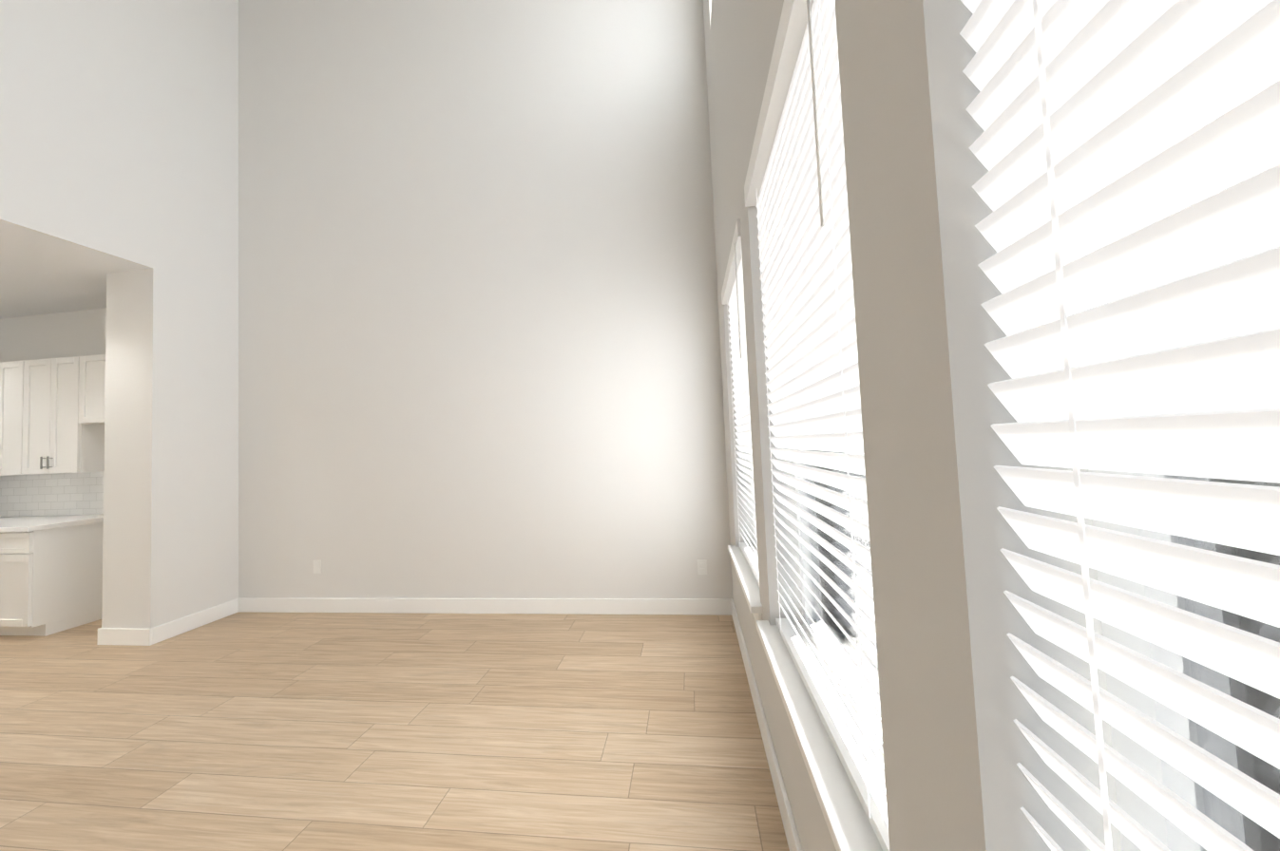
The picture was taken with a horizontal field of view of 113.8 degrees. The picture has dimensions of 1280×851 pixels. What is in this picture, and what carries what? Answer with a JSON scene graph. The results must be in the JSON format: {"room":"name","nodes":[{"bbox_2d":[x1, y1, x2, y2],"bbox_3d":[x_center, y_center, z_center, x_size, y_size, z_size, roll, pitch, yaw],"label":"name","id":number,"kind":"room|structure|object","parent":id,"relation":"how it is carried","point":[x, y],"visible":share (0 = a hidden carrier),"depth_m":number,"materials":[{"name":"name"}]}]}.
{"room":"empty living room","nodes":[
{"label":"empty living room","id":0,"kind":"room"},
{"bbox_2d":[0,220,150,318],"bbox_3d":[-7.848,-1.404,0.469,7.200,0.400,7.850,-3,-2,7],"label":"ceiling","id":1,"kind":"structure","parent":0,"point":[41,274],"depth_m":3.33,"materials":[{"name":"white paint"}]},
{"bbox_2d":[0,0,238,295],"bbox_3d":[-5.439,-2.825,2.601,2.820,3.220,3.160,-3,-2,7],"label":"wall","id":2,"kind":"structure","parent":0,"point":[119,128],"depth_m":3.20,"materials":[{"name":"white paint"}]},
{"bbox_2d":[101,268,238,629],"bbox_3d":[-3.981,0.236,3.587,0.440,2.930,0.630,-3,-2,7],"label":"wall","id":3,"kind":"structure","parent":0,"point":[170,544],"depth_m":3.35,"materials":[{"name":"white paint"}]},
{"bbox_2d":[146,598,237,646],"bbox_3d":[-3.699,1.625,3.482,0.016,0.125,0.626,-3,-2,7],"label":"baseboard","id":4,"kind":"structure","parent":3,"relation":"attached to","point":[156,635],"depth_m":3.43,"materials":[{"name":"white wood"}]},
{"bbox_2d":[0,0,732,598],"bbox_3d":[-3.995,-1.355,4.067,9.310,6.150,0.200,-3,-2,7],"label":"wall","id":5,"kind":"structure","parent":0,"point":[479,338],"depth_m":3.66,"materials":[{"name":"white paint"}]},
{"bbox_2d":[0,360,26,476],"bbox_3d":[-5.836,-0.056,3.962,0.698,1.040,0.335,-3,-2,7],"label":"upper cabinet","id":6,"kind":"object","parent":5,"relation":"attached to","point":[12,374],"depth_m":3.78,"materials":[{"name":"white wood"}]},
{"bbox_2d":[0,470,105,517],"bbox_3d":[-5.670,0.671,4.080,1.615,0.413,0.008,-3,-2,7],"label":"backsplash","id":7,"kind":"structure","parent":5,"relation":"attached to","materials":[{"name":"tile"}]},
{"bbox_2d":[26,356,104,476],"bbox_3d":[-5.251,-0.083,3.894,0.718,1.040,0.335,-3,-2,7],"label":"upper cabinet","id":8,"kind":"object","parent":5,"relation":"attached to","point":[51,441],"depth_m":3.73,"materials":[{"name":"white wood"}]},
{"bbox_2d":[83,354,105,426],"bbox_3d":[-4.587,-0.329,3.825,0.755,0.611,0.335,-3,-2,7],"label":"upper cabinet","id":9,"kind":"object","parent":5,"relation":"attached to","point":[94,366],"depth_m":3.70,"materials":[{"name":"white wood"}]},
{"bbox_2d":[313,560,321,573],"bbox_3d":[-2.888,1.264,3.732,0.072,0.116,0.008,-3,-2,7],"label":"electrical outlet","id":10,"kind":"object","parent":5,"relation":"attached to","point":[316,566],"visible":1,"depth_m":3.73,"materials":[{"name":"white plastic"}]},
{"bbox_2d":[237,597,727,615],"bbox_3d":[-1.481,1.535,3.549,4.410,0.125,0.020,-3,-2,7],"label":"baseboard","id":11,"kind":"structure","parent":5,"relation":"attached to","point":[554,606],"depth_m":3.51,"materials":[{"name":"white wood"}]},
{"bbox_2d":[697,560,706,574],"bbox_3d":[0.496,1.135,3.336,0.072,0.116,0.008,-3,-2,7],"label":"electrical outlet","id":12,"kind":"object","parent":5,"relation":"attached to","point":[701,567],"visible":1,"depth_m":3.33,"materials":[{"name":"white plastic"}]},
{"bbox_2d":[0,612,789,850],"bbox_3d":[-5.403,1.672,0.062,11.860,0.120,8.250,-3,-2,7],"label":"floor","id":13,"kind":"structure","parent":0,"point":[314,732],"depth_m":2.04,"materials":[{"name":"brown wood"}]},
{"bbox_2d":[0,521,103,636],"bbox_3d":[-5.316,1.327,3.712,0.859,0.876,0.605,-3,-2,7],"label":"base cabinet","id":14,"kind":"object","parent":13,"relation":"on","point":[51,580],"depth_m":3.48,"materials":[{"name":"white wood"}]},
{"bbox_2d":[0,514,103,533],"bbox_3d":[-5.697,0.886,3.764,1.615,0.040,0.625,-3,-2,7],"label":"countertop","id":15,"kind":"structure","parent":14,"relation":"on","point":[40,521],"depth_m":3.67,"materials":[{"name":"white stone"}]},
{"bbox_2d":[96,628,146,646],"bbox_3d":[-3.951,1.624,3.207,0.420,0.125,0.020,-3,-2,7],"label":"baseboard","id":16,"kind":"structure","parent":13,"relation":"on","point":[124,637],"depth_m":3.20,"materials":[{"name":"white wood"}]},
{"bbox_2d":[702,0,1121,850],"bbox_3d":[0.251,-1.728,-0.477,0.200,6.150,8.250,-3,-2,7],"label":"wall","id":17,"kind":"structure","parent":0,"point":[957,745],"depth_m":0.52,"materials":[{"name":"white paint"}]},
{"bbox_2d":[708,0,711,22],"bbox_3d":[0.544,-3.430,2.982,0.136,1.216,0.004,-3,-2,7],"label":"window","id":18,"kind":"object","parent":17,"relation":"attached to","point":[710,2],"depth_m":2.97,"materials":[{"name":"white"}]},
{"bbox_2d":[721,218,759,588],"bbox_3d":[0.591,-0.075,2.418,0.098,1.766,0.992,-3,-2,7],"label":"window blind","id":19,"kind":"object","parent":17,"relation":"attached to","point":[733,295],"visible":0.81,"depth_m":2.45,"materials":[{"name":"white plastic"}]},
{"bbox_2d":[727,545,762,620],"bbox_3d":[0.642,0.874,2.376,0.175,0.117,1.100,-3,-2,7],"label":"window sill","id":20,"kind":"structure","parent":17,"relation":"attached to","point":[749,586],"depth_m":2.18,"materials":[{"name":"white wood"}]},
{"bbox_2d":[748,445,757,551],"bbox_3d":[0.719,-0.076,2.403,0.060,1.780,1.000,-3,-2,7],"label":"window","id":21,"kind":"structure","parent":17,"relation":"in","point":[754,516],"depth_m":2.83,"materials":[{"name":"white glass"}]},
{"bbox_2d":[727,598,802,850],"bbox_3d":[0.269,1.284,-0.594,0.016,0.125,7.850,-3,-2,7],"label":"baseboard","id":22,"kind":"structure","parent":17,"relation":"attached to","point":[792,839],"depth_m":1.73,"materials":[{"name":"white wood"}]},
{"bbox_2d":[744,0,889,850],"bbox_3d":[0.445,-0.122,1.187,0.098,1.766,0.992,-3,-2,7],"label":"window blind","id":23,"kind":"object","parent":17,"relation":"attached to","point":[795,194],"visible":0.73,"depth_m":1.03,"materials":[{"name":"white plastic"}]},
{"bbox_2d":[755,620,885,850],"bbox_3d":[0.496,0.827,1.145,0.175,0.117,1.100,-3,-2,7],"label":"window sill","id":24,"kind":"structure","parent":17,"relation":"attached to","point":[850,827],"depth_m":0.99,"materials":[{"name":"white"}]},
{"bbox_2d":[793,448,883,756],"bbox_3d":[0.573,-0.123,1.172,0.060,1.780,1.000,-3,-2,7],"label":"window","id":25,"kind":"structure","parent":17,"relation":"in","point":[869,654],"depth_m":1.26,"materials":[{"name":"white glass"}]},
{"bbox_2d":[959,0,1279,850],"bbox_3d":[0.300,-0.169,-0.043,0.098,1.766,0.992,-3,-2,7],"label":"window blind","id":26,"kind":"object","parent":17,"relation":"attached to","point":[1127,184],"visible":1,"depth_m":0.30,"materials":[{"name":"white plastic"}]},
{"bbox_2d":[1088,469,1279,850],"bbox_3d":[0.428,-0.170,-0.058,0.060,1.780,1.000,-3,-2,7],"label":"window","id":27,"kind":"structure","parent":17,"relation":"in","point":[1250,833],"depth_m":0.38,"materials":[{"name":"clear glass"}]}
]}

